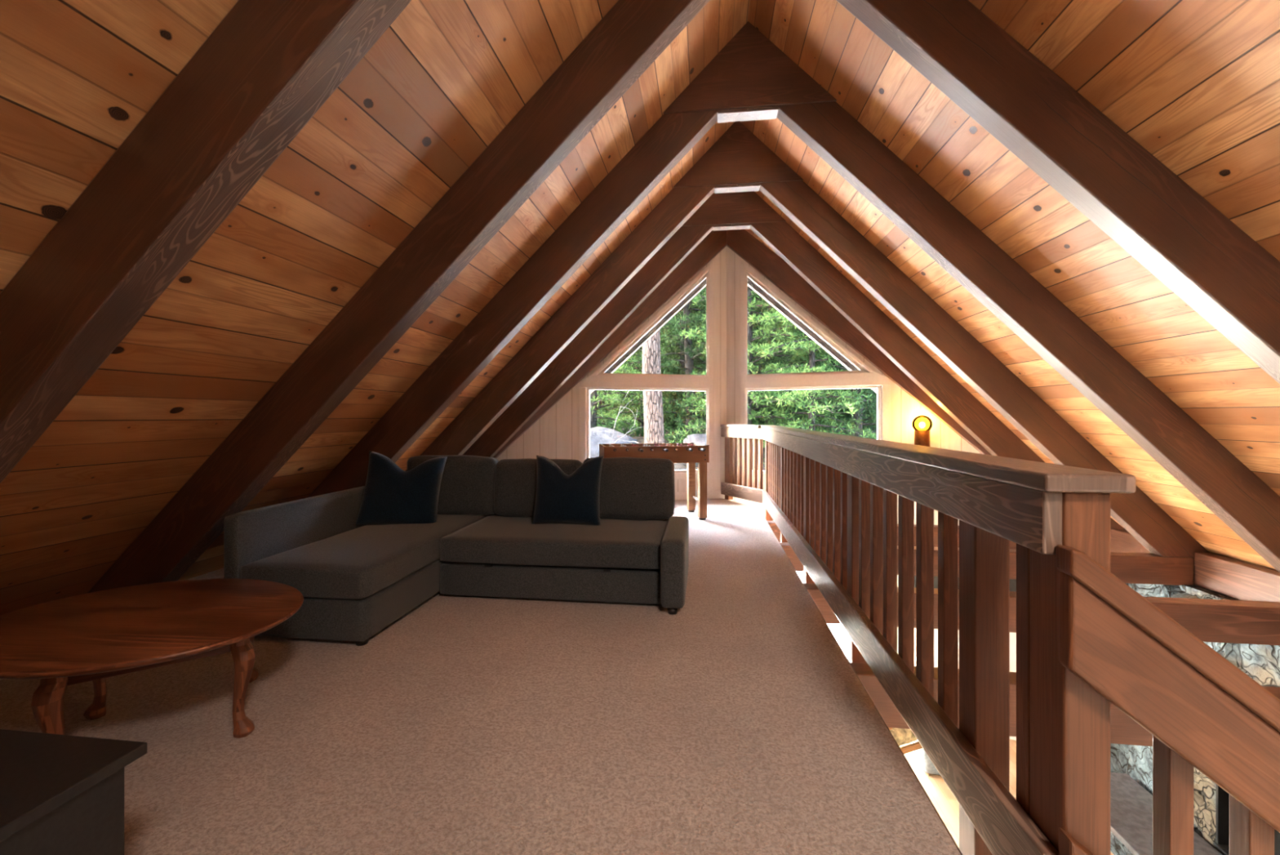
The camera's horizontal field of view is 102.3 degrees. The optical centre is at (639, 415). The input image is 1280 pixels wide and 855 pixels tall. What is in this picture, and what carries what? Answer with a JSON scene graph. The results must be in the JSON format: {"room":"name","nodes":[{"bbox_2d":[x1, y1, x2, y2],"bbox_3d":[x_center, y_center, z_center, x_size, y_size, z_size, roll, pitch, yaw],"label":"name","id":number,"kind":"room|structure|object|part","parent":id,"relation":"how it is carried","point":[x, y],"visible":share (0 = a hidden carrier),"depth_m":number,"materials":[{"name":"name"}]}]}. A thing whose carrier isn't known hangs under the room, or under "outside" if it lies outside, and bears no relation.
{"room":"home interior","nodes":[
{"label":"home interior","id":0,"kind":"room"},
{"bbox_2d":[0,0,750,615],"bbox_3d":[-1.517,-0.765,3.643,4.550,4.830,10.650,0,0,7],"label":"ceiling","id":1,"kind":"structure","parent":0,"point":[446,77],"depth_m":2.37,"materials":[{"name":"brown wood"}]},
{"bbox_2d":[0,0,411,483],"bbox_3d":[0.514,-0.820,1.357,8.263,4.159,0.150,0,0,7],"label":"ceiling beam","id":2,"kind":"object","parent":1,"relation":"attached to","point":[268,67],"visible":1,"depth_m":1.57,"materials":[{"name":"brown wood"}]},
{"bbox_2d":[86,0,1279,593],"bbox_3d":[0.672,-0.820,2.614,8.263,4.159,0.150,0,0,7],"label":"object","id":3,"kind":"object","parent":1,"relation":"attached to","point":[1187,243],"visible":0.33,"depth_m":2.65,"materials":[{"name":"brown wood"}]},
{"bbox_2d":[849,662,1279,746],"bbox_3d":[2.337,1.386,2.414,4.565,0.248,0.130,0,0,7],"label":"tie beam","id":4,"kind":"structure","parent":3,"relation":"attached to","point":[1124,730],"depth_m":2.42,"materials":[{"name":"brown wood"}]},
{"bbox_2d":[462,191,1045,462],"bbox_3d":[1.119,-0.820,6.174,8.263,4.159,0.150,0,0,7],"label":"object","id":5,"kind":"object","parent":1,"relation":"attached to","point":[735,210],"visible":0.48,"depth_m":6.06,"materials":[{"name":"brown wood"}]},
{"bbox_3d":[1.087,-2.586,6.112,1.254,0.627,0.020,0,0,7],"label":"gusset plate","id":6,"kind":"part","parent":5,"relation":"part of","materials":[{"name":"brown wood"}]},
{"bbox_2d":[767,520,1016,549],"bbox_3d":[2.785,1.386,5.974,4.565,0.248,0.130,0,0,7],"label":"tie beam","id":7,"kind":"structure","parent":5,"relation":"attached to","point":[775,528],"depth_m":5.87,"materials":[{"name":"brown wood"}]},
{"bbox_2d":[306,21,1279,572],"bbox_3d":[0.829,-0.820,3.861,8.263,4.159,0.150,0,0,7],"label":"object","id":8,"kind":"object","parent":1,"relation":"attached to","point":[750,78],"visible":0.82,"depth_m":3.73,"materials":[{"name":"brown wood"}]},
{"bbox_3d":[0.796,-2.586,3.799,1.254,0.627,0.020,0,0,7],"label":"gusset plate","id":9,"kind":"part","parent":8,"relation":"part of","materials":[{"name":"brown wood"}]},
{"bbox_2d":[803,582,1279,644],"bbox_3d":[2.494,1.386,3.661,4.565,0.248,0.130,0,0,7],"label":"tie beam","id":10,"kind":"structure","parent":8,"relation":"attached to","point":[1215,620],"depth_m":3.44,"materials":[{"name":"brown wood"}]},
{"bbox_2d":[492,229,1125,533],"bbox_3d":[1.191,-0.819,6.740,8.266,4.158,1.597,0,0,7],"label":"ceiling beam","id":11,"kind":"object","parent":1,"relation":"attached to","point":[754,252],"visible":0.27,"depth_m":7.04,"materials":[{"name":"brown wood"}]},
{"bbox_2d":[419,121,1208,557],"bbox_3d":[0.987,-0.820,5.118,8.263,4.159,0.150,0,0,7],"label":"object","id":12,"kind":"object","parent":1,"relation":"attached to","point":[738,161],"visible":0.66,"depth_m":4.99,"materials":[{"name":"wood"}]},
{"bbox_3d":[0.954,-2.586,5.056,1.254,0.627,0.020,0,0,7],"label":"gusset plate","id":13,"kind":"part","parent":12,"relation":"part of","materials":[{"name":"brown wood"}]},
{"bbox_2d":[779,542,1193,585],"bbox_3d":[2.652,1.386,4.918,4.565,0.248,0.130,0,0,7],"label":"tie beam","id":14,"kind":"structure","parent":12,"relation":"attached to","point":[1129,567],"depth_m":4.62,"materials":[{"name":"brown wood"}]},
{"bbox_2d":[0,497,960,854],"bbox_3d":[-1.258,1.222,3.161,4.685,0.025,9.358,0,0,7],"label":"floor","id":15,"kind":"structure","parent":0,"point":[735,721],"depth_m":1.96,"materials":[{"name":"carpet"}]},
{"bbox_2d":[0,728,146,854],"bbox_3d":[-1.548,0.960,0.462,0.782,0.500,1.430,0,0,7],"label":"base cabinet","id":16,"kind":"object","parent":15,"relation":"on","point":[60,794],"visible":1,"depth_m":1.03,"materials":[{"name":"black wood"}]},
{"bbox_2d":[0,577,303,737],"bbox_3d":[-1.875,0.981,1.957,1.099,0.458,0.896,0,0,7],"label":"coffee table","id":17,"kind":"object","parent":15,"relation":"on","point":[97,636],"visible":0.9,"depth_m":1.86,"materials":[{"name":"red wood"}]},
{"bbox_3d":[-1.911,0.996,1.677,0.066,0.428,0.091,0,0,7],"label":"leg","id":18,"kind":"part","parent":17,"relation":"part of","materials":[{"name":"red wood"}]},
{"bbox_3d":[-2.183,0.996,2.074,0.091,0.428,0.066,0,0,7],"label":"leg","id":19,"kind":"part","parent":17,"relation":"part of","materials":[{"name":"red wood"}]},
{"bbox_3d":[-1.512,0.996,1.959,0.091,0.428,0.066,0,0,7],"label":"leg","id":20,"kind":"part","parent":17,"relation":"part of","materials":[{"name":"red wood"}]},
{"bbox_3d":[-1.785,0.996,2.351,0.066,0.428,0.091,0,0,7],"label":"leg","id":21,"kind":"part","parent":17,"relation":"part of","materials":[{"name":"red wood"}]},
{"bbox_2d":[223,455,688,645],"bbox_3d":[-0.919,0.769,3.513,2.465,0.882,1.827,0,0,7],"label":"sectional sofa","id":22,"kind":"object","parent":15,"relation":"on","point":[354,581],"visible":0.78,"depth_m":3.30,"materials":[{"name":"grey fabric"}]},
{"bbox_3d":[-2.089,0.858,3.664,0.100,0.653,1.818,0,0,7],"label":"arm","id":23,"kind":"part","parent":22,"relation":"part of","materials":[{"name":"grey fabric"}]},
{"bbox_2d":[240,514,488,599],"bbox_3d":[-1.690,0.880,3.496,0.742,0.187,1.595,0,0,7],"label":"cushion","id":24,"kind":"object","parent":22,"relation":"on","point":[351,561],"depth_m":2.96,"materials":[{"name":"grey fabric"}]},
{"bbox_2d":[355,450,447,525],"bbox_3d":[-1.771,0.555,3.845,0.607,0.578,0.256,0,0,-13],"label":"throw pillow","id":25,"kind":"object","parent":22,"relation":"on","point":[392,495],"visible":1,"depth_m":3.77,"materials":[{"name":"blue fabric"}]},
{"bbox_2d":[405,455,498,515],"bbox_3d":[-1.529,0.571,4.205,0.775,0.482,0.235,0,0,7],"label":"cushion","id":26,"kind":"object","parent":22,"relation":"on","point":[468,484],"depth_m":4.10,"materials":[{"name":"grey fabric"}]},
{"bbox_2d":[493,457,582,517],"bbox_3d":[-0.807,0.580,4.110,0.719,0.475,0.248,0,0,7],"label":"cushion","id":27,"kind":"object","parent":22,"relation":"on","point":[514,481],"depth_m":4.03,"materials":[{"name":"grey fabric"}]},
{"bbox_3d":[-0.547,1.089,3.735,1.477,0.202,0.831,0,0,7],"label":"pull out drawer","id":28,"kind":"part","parent":22,"relation":"part of","materials":[{"name":"grey fabric"}]},
{"bbox_2d":[439,514,668,568],"bbox_3d":[-0.549,0.889,3.725,1.481,0.192,0.859,0,0,7],"label":"seat cushion","id":29,"kind":"object","parent":22,"relation":"on","point":[486,541],"depth_m":3.37,"materials":[{"name":"grey fabric"}]},
{"bbox_2d":[531,455,603,525],"bbox_3d":[-0.537,0.555,3.823,0.520,0.507,0.219,0,0,7],"label":"throw pillow","id":30,"kind":"object","parent":22,"relation":"on","point":[561,497],"visible":1,"depth_m":3.75,"materials":[{"name":"blue fabric"}]},
{"bbox_2d":[583,457,675,519],"bbox_3d":[-0.094,0.571,4.028,0.731,0.486,0.232,0,0,7],"label":"cushion","id":31,"kind":"object","parent":22,"relation":"on","point":[631,488],"depth_m":3.92,"materials":[{"name":"grey fabric"}]},
{"bbox_3d":[0.244,0.964,3.507,0.153,0.424,0.826,0,0,7],"label":"arm","id":32,"kind":"part","parent":22,"relation":"part of","materials":[{"name":"grey fabric"}]},
{"bbox_2d":[599,442,709,519],"bbox_3d":[0.150,0.776,6.158,1.222,0.868,1.000,0,0,-10],"label":"foosball table","id":33,"kind":"object","parent":15,"relation":"on","point":[690,453],"visible":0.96,"depth_m":5.94,"materials":[{"name":"brown wood"}]},
{"bbox_3d":[-0.437,0.447,6.056,0.030,0.197,0.535,0,0,-10],"label":"panel","id":34,"kind":"part","parent":33,"relation":"part of","materials":[{"name":"brown wood"}]},
{"bbox_3d":[0.101,0.447,6.438,1.220,0.197,0.032,0,0,-10],"label":"panel","id":35,"kind":"part","parent":33,"relation":"part of","materials":[{"name":"brown wood"}]},
{"bbox_3d":[0.198,0.447,5.878,1.220,0.197,0.032,0,0,-10],"label":"panel","id":36,"kind":"part","parent":33,"relation":"part of","materials":[{"name":"brown wood"}]},
{"bbox_3d":[0.644,0.867,6.491,0.090,0.642,0.090,0,0,-10],"label":"leg","id":37,"kind":"part","parent":33,"relation":"part of","materials":[{"name":"brown wood"}]},
{"bbox_3d":[0.735,0.447,6.260,0.030,0.197,0.535,0,0,-10],"label":"panel","id":38,"kind":"part","parent":33,"relation":"part of","materials":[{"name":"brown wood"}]},
{"bbox_3d":[0.728,0.867,6.012,0.090,0.642,0.090,0,0,-10],"label":"leg","id":39,"kind":"part","parent":33,"relation":"part of","materials":[{"name":"brown wood"}]},
{"bbox_2d":[496,245,726,498],"bbox_3d":[-0.851,0.420,7.135,4.412,6.680,0.122,0,0,-13],"label":"wall","id":40,"kind":"structure","parent":0,"point":[555,434],"depth_m":7.27,"materials":[{"name":"beige wood"}]},
{"bbox_2d":[578,261,713,490],"bbox_3d":[0.120,-0.534,7.282,1.960,3.448,0.028,0,0,-13],"label":"window frame","id":41,"kind":"structure","parent":40,"relation":"attached to","point":[595,380],"depth_m":7.33,"materials":[{"name":"white light natural wood"}]},
{"bbox_2d":[586,386,708,472],"bbox_3d":[0.133,0.215,7.357,1.807,1.210,0.056,0,0,-13],"label":"window","id":42,"kind":"structure","parent":40,"relation":"in","point":[588,388],"depth_m":7.25,"materials":[{"name":"white paint"}]},
{"bbox_2d":[590,278,706,393],"bbox_3d":[-0.939,-0.420,7.233,4.616,4.960,0.099,0,0,-13],"label":"trim","id":43,"kind":"structure","parent":40,"relation":"attached to","point":[619,362],"depth_m":7.47,"materials":[{"name":"white wood"}]},
{"bbox_2d":[597,271,708,377],"bbox_3d":[0.206,-1.330,7.374,1.658,1.540,0.056,0,0,-13],"label":"window","id":44,"kind":"structure","parent":40,"relation":"in","point":[706,276],"depth_m":7.41,"materials":[{"name":"white paint"}]},
{"bbox_2d":[674,490,724,500],"bbox_3d":[-0.844,1.153,7.064,4.295,0.115,0.018,0,0,-13],"label":"baseboard","id":45,"kind":"structure","parent":40,"relation":"attached to","point":[710,494],"depth_m":7.47,"materials":[{"name":"white paint"}]},
{"bbox_2d":[827,623,847,657],"bbox_3d":[1.358,3.900,8.270,9.000,0.060,4.451,0,0,7],"label":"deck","id":46,"kind":"object","parent":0,"point":[838,630],"depth_m":9.10,"materials":[{"name":"white"}]},
{"bbox_2d":[726,245,1016,740],"bbox_3d":[3.217,0.420,6.623,4.412,6.680,0.122,0,0,27],"label":"wall","id":47,"kind":"structure","parent":0,"point":[904,408],"depth_m":6.62,"materials":[{"name":"beige paint"}]},
{"bbox_2d":[745,271,867,376],"bbox_3d":[2.252,-1.330,7.116,1.658,1.540,0.056,0,0,27],"label":"window","id":48,"kind":"structure","parent":47,"relation":"in","point":[845,355],"depth_m":7.18,"materials":[{"name":"white paint"}]},
{"bbox_2d":[747,277,876,393],"bbox_3d":[3.327,-0.420,6.696,4.616,4.960,0.099,0,0,27],"label":"trim","id":49,"kind":"structure","parent":47,"relation":"attached to","point":[751,284],"depth_m":7.19,"materials":[{"name":"white wood"}]},
{"bbox_2d":[739,259,890,479],"bbox_3d":[2.312,-0.534,7.006,1.960,3.448,0.028,0,0,27],"label":"window frame","id":50,"kind":"structure","parent":47,"relation":"attached to","point":[871,378],"depth_m":7.08,"materials":[{"name":"white paint"}]},
{"bbox_2d":[911,414,933,446],"bbox_3d":[3.447,0.227,6.300,0.223,0.467,0.240,0,0,27],"label":"wall sconce","id":51,"kind":"object","parent":47,"relation":"attached to","point":[922,437],"visible":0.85,"depth_m":6.25,"materials":[{"name":"brown metal"}]},
{"bbox_3d":[3.443,0.104,6.292,0.224,0.221,0.224,0,0,7],"label":"globe","id":52,"kind":"part","parent":51,"relation":"part of","materials":[{"name":"orange glass"}]},
{"bbox_3d":[3.443,0.115,6.292,0.068,0.068,0.067,0,0,7],"label":"bulb","id":53,"kind":"part","parent":51,"relation":"part of","materials":[{"name":"white glass"}]},
{"bbox_2d":[720,385,1135,854],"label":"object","id":54,"kind":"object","parent":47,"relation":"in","point":[878,387],"depth_m":1.52,"materials":[{"name":"brown wood"}]},
{"bbox_3d":[1.284,0.689,7.447,0.085,1.043,0.085,0,0,-28],"label":"post","id":55,"kind":"part","parent":54,"relation":"part of","materials":[{"name":"brown wood"}]},
{"bbox_3d":[1.396,1.052,7.086,0.042,0.172,0.885,0,0,-28],"label":"rail","id":56,"kind":"part","parent":54,"relation":"part of","materials":[{"name":"brown wood"}]},
{"bbox_3d":[1.432,0.145,7.138,0.172,0.038,0.825,0,0,-28],"label":"rail","id":57,"kind":"part","parent":54,"relation":"part of","materials":[{"name":"brown wood"}]},
{"bbox_3d":[1.669,0.838,6.659,0.090,1.344,0.090,0,0,7],"label":"post","id":58,"kind":"part","parent":54,"relation":"part of","materials":[{"name":"brown wood"}]},
{"bbox_3d":[1.502,0.838,5.311,0.095,1.344,0.100,0,0,7],"label":"post","id":59,"kind":"part","parent":54,"relation":"part of","materials":[{"name":"brown wood"}]},
{"bbox_3d":[1.344,0.838,4.055,0.095,1.344,0.100,0,0,7],"label":"post","id":60,"kind":"part","parent":54,"relation":"part of","materials":[{"name":"brown wood"}]},
{"bbox_3d":[1.186,0.838,2.799,0.095,1.344,0.100,0,0,7],"label":"post","id":61,"kind":"part","parent":54,"relation":"part of","materials":[{"name":"brown wood"}]},
{"bbox_3d":[1.256,1.052,3.906,0.042,0.172,5.595,0,0,7],"label":"rail","id":62,"kind":"part","parent":54,"relation":"part of","materials":[{"name":"brown wood"}]},
{"bbox_3d":[1.329,0.818,4.305,0.620,1.385,6.463,0,0,3],"label":"loft railing","id":63,"kind":"part","parent":54,"relation":"part of","materials":[{"name":"brown wood"}]},
{"bbox_3d":[1.310,0.145,3.894,0.177,0.040,5.645,0,0,7],"label":"rail","id":64,"kind":"part","parent":54,"relation":"part of","materials":[{"name":"brown wood"}]},
{"bbox_3d":[1.028,0.838,1.544,0.095,1.344,0.100,0,0,7],"label":"post","id":65,"kind":"part","parent":54,"relation":"part of","materials":[{"name":"brown wood"}]},
{"bbox_3d":[0.983,0.838,1.184,0.095,1.344,0.125,0,0,7],"label":"newel post","id":66,"kind":"part","parent":54,"relation":"part of","materials":[{"name":"brown wood"}]},
{"bbox_2d":[1055,544,1279,854],"bbox_3d":[1.828,1.401,1.010,1.856,2.239,0.103,0,0,7],"label":"stair railing","id":67,"kind":"object","parent":54,"relation":"attached to","point":[1201,711],"visible":1,"depth_m":1.07,"materials":[{"name":"brown wood"}]},
{"bbox_3d":[1.829,1.709,0.992,1.850,1.623,0.044,0,0,7],"label":"rail","id":68,"kind":"part","parent":67,"relation":"part of","materials":[{"name":"brown wood"}]},
{"bbox_3d":[1.825,1.032,0.986,1.856,1.501,0.056,0,0,7],"label":"hand rail","id":69,"kind":"part","parent":67,"relation":"part of","materials":[{"name":"brown wood"}]},
{"bbox_2d":[914,575,1016,591],"bbox_3d":[3.914,2.035,6.161,1.189,0.650,0.058,0,0,27],"label":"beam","id":70,"kind":"structure","parent":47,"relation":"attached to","point":[1012,581],"depth_m":6.06,"materials":[{"name":"brown wood"}]},
{"bbox_2d":[899,738,1113,854],"bbox_3d":[2.505,3.810,2.961,5.400,0.100,9.900,0,0,7],"label":"floor","id":71,"kind":"structure","parent":0,"point":[944,802],"depth_m":5.17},
{"bbox_2d":[888,727,931,775],"bbox_3d":[2.656,3.260,5.549,0.640,1.000,0.630,0,0,-21],"label":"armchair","id":72,"kind":"object","parent":71,"relation":"on","point":[902,735],"visible":0.04,"depth_m":5.30,"materials":[{"name":"brown fabric"}]},
{"bbox_2d":[889,727,917,746],"bbox_3d":[2.654,3.323,5.553,0.520,0.190,0.540,0,0,-21],"label":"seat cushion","id":73,"kind":"object","parent":72,"relation":"on","point":[902,735],"depth_m":5.31,"materials":[{"name":"fabric"}]},
{"bbox_3d":[2.649,3.430,5.565,0.600,0.060,0.585,0,0,-21],"label":"seat frame","id":74,"kind":"part","parent":72,"relation":"part of","materials":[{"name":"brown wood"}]},
{"bbox_2d":[911,740,940,774],"bbox_3d":[3.182,3.615,5.546,0.400,0.320,0.400,0,0,7],"label":"floor cushion","id":75,"kind":"object","parent":71,"relation":"on","point":[926,763],"visible":0.23,"depth_m":5.39,"materials":[{"name":"fabric"}]},
{"bbox_2d":[1110,582,1279,854],"bbox_3d":[4.417,2.631,3.602,0.995,2.258,3.850,0,0,7],"label":"stone wall","id":76,"kind":"structure","parent":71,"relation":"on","point":[1131,765],"depth_m":4.36,"materials":[{"name":"grey stone"}]},
{"bbox_2d":[739,0,1279,570],"bbox_3d":[2.998,-0.765,3.075,4.550,4.830,10.650,0,0,7],"label":"ceiling","id":77,"kind":"structure","parent":0,"point":[1196,83],"depth_m":3.09,"materials":[{"name":"brown wood"}]},
{"bbox_3d":[-1.257,1.248,3.161,4.685,0.025,9.358,0,0,7],"label":"floor","id":78,"kind":"structure","parent":0,"visible":0},
{"bbox_2d":[759,508,962,854],"bbox_3d":[1.011,1.240,2.473,0.028,0.049,8.560,0,0,7],"label":"trim","id":79,"kind":"structure","parent":78,"relation":"attached to","point":[759,508],"depth_m":1.97,"materials":[{"name":"brown wood"}]},
{"bbox_3d":[4.777,2.625,1.717,0.180,2.270,8.000,0,0,7],"label":"wall","id":80,"kind":"structure","parent":0,"visible":0},
{"bbox_2d":[1110,528,1279,601],"bbox_3d":[4.632,1.355,1.645,0.170,0.290,7.820,0,0,7],"label":"trim","id":81,"kind":"structure","parent":80,"relation":"on","point":[1236,579],"depth_m":4.29,"materials":[{"name":"brown wood"}]},
{"label":"outside","id":82,"kind":"structure","parent":0,"visible":0},
{"bbox_2d":[596,315,876,582],"bbox_3d":[3.183,-6.862,22.781,60.000,22.410,62.000,0,0,7],"label":"ground","id":83,"kind":"structure","parent":82,"point":[639,439],"depth_m":22.43,"materials":[{"name":"stone"}]},
{"bbox_2d":[590,426,636,457],"bbox_3d":[-1.696,1.195,17.849,3.695,1.619,2.380,0,0,7],"label":"boulder","id":84,"kind":"object","parent":83,"relation":"on","point":[599,434],"visible":0.2,"depth_m":17.20,"materials":[{"name":"grey stone"}]},
{"bbox_2d":[596,364,641,419],"bbox_3d":[-1.970,-8.319,27.253,6.645,17.752,6.837,0,0,0],"label":"pine tree","id":85,"kind":"object","parent":83,"relation":"on","point":[599,392],"visible":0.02,"depth_m":26.75,"materials":[{"name":"green plant"}]},
{"bbox_2d":[609,390,639,443],"bbox_3d":[-0.003,0.593,16.640,2.738,3.251,2.251,0,0,7],"label":"shrub","id":86,"kind":"object","parent":83,"relation":"on","point":[628,390],"visible":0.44,"depth_m":16.37,"materials":[{"name":"grey plant"}]},
{"bbox_2d":[590,363,669,435],"bbox_3d":[-1.746,-5.353,19.934,5.645,13.298,5.504,0,0,34],"label":"pine tree","id":87,"kind":"object","parent":83,"relation":"on","point":[593,395],"visible":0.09,"depth_m":19.78,"materials":[{"name":"green plant"}]},
{"bbox_2d":[596,324,697,436],"bbox_3d":[0.225,-4.567,22.047,4.561,11.225,4.522,0,0,-34],"label":"pine tree","id":88,"kind":"object","parent":83,"relation":"on","point":[632,410],"visible":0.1,"depth_m":21.72,"materials":[{"name":"green plant"}]},
{"bbox_2d":[596,311,706,409],"bbox_3d":[0.468,-7.789,27.212,6.557,16.276,6.613,0,0,-24],"label":"pine tree","id":89,"kind":"object","parent":83,"relation":"on","point":[637,352],"visible":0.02,"depth_m":25.77,"materials":[{"name":"green plant"}]},
{"bbox_2d":[635,285,706,426],"bbox_3d":[2.097,-6.996,25.334,6.492,15.292,6.329,0,0,-15],"label":"pine tree","id":90,"kind":"object","parent":83,"relation":"on","point":[682,363],"visible":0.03,"depth_m":25.22,"materials":[{"name":"green plant"}]},
{"bbox_2d":[642,288,706,443],"bbox_3d":[0.321,-6.913,14.326,4.420,20.012,4.649,0,0,-21],"label":"pine tree","id":91,"kind":"object","parent":83,"relation":"on","point":[652,399],"visible":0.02,"depth_m":13.83,"materials":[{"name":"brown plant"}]},
{"bbox_2d":[682,433,706,467],"bbox_3d":[2.047,1.278,17.356,1.584,1.352,1.726,0,0,-7],"label":"boulder","id":92,"kind":"object","parent":83,"relation":"on","point":[700,438],"visible":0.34,"depth_m":17.02,"materials":[{"name":"grey stone"}]},
{"bbox_2d":[623,286,767,438],"bbox_3d":[2.231,-6.375,20.486,5.946,15.437,5.778,0,0,-10],"label":"pine tree","id":93,"kind":"object","parent":83,"relation":"on","point":[686,319],"visible":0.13,"depth_m":19.84,"materials":[{"name":"green plant"}]},
{"bbox_2d":[662,287,786,411],"bbox_3d":[4.543,-8.207,26.820,6.837,17.752,6.645,0,0,-22],"label":"pine tree","id":94,"kind":"object","parent":83,"relation":"on","point":[704,287],"visible":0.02,"depth_m":25.85,"materials":[{"name":"green plant"}]},
{"bbox_2d":[592,295,876,443],"bbox_3d":[4.501,-4.280,29.221,27.761,11.894,21.823,0,0,7],"label":"undergrowth","id":95,"kind":"object","parent":83,"relation":"on","point":[637,434],"visible":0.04,"depth_m":21.34,"materials":[{"name":"green plant"}]},
{"bbox_2d":[666,285,835,457],"bbox_3d":[3.696,-5.095,17.741,5.504,13.298,5.645,0,0,32],"label":"pine tree","id":96,"kind":"object","parent":83,"relation":"on","point":[751,304],"visible":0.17,"depth_m":17.06,"materials":[{"name":"green plant"}]},
{"bbox_2d":[697,291,831,424],"bbox_3d":[6.232,-7.373,25.300,6.557,16.276,6.613,0,0,43],"label":"pine tree","id":97,"kind":"object","parent":83,"relation":"on","point":[754,291],"visible":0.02,"depth_m":24.56,"materials":[{"name":"green plant"}]},
{"bbox_2d":[694,291,838,434],"bbox_3d":[5.102,-6.676,20.809,5.946,15.437,5.778,0,0,-42],"label":"pine tree","id":98,"kind":"object","parent":83,"relation":"on","point":[766,360],"visible":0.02,"depth_m":20.11,"materials":[{"name":"green plant"}]},
{"bbox_2d":[747,289,876,463],"bbox_3d":[5.285,-3.825,16.203,4.522,11.225,4.561,0,0,-38],"label":"pine tree","id":99,"kind":"object","parent":83,"relation":"on","point":[811,409],"visible":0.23,"depth_m":15.91,"materials":[{"name":"green plant"}]},
{"bbox_2d":[758,320,871,418],"bbox_3d":[8.347,-7.105,26.121,6.329,15.292,6.492,0,0,-37],"label":"pine tree","id":100,"kind":"object","parent":83,"relation":"on","point":[775,320],"visible":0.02,"depth_m":25.09,"materials":[{"name":"green plant"}]},
{"bbox_2d":[776,326,876,437],"bbox_3d":[7.402,-6.143,17.956,5.778,15.437,5.946,0,0,-12],"label":"pine tree","id":101,"kind":"object","parent":83,"relation":"on","point":[858,415],"visible":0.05,"depth_m":17.15,"materials":[{"name":"green plant"}]},
{"bbox_2d":[785,344,876,422],"bbox_3d":[10.414,-8.033,23.725,6.645,17.752,6.837,0,0,-45],"label":"pine tree","id":102,"kind":"object","parent":83,"relation":"on","point":[818,344],"visible":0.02,"depth_m":23.63,"materials":[{"name":"green plant"}]}
]}

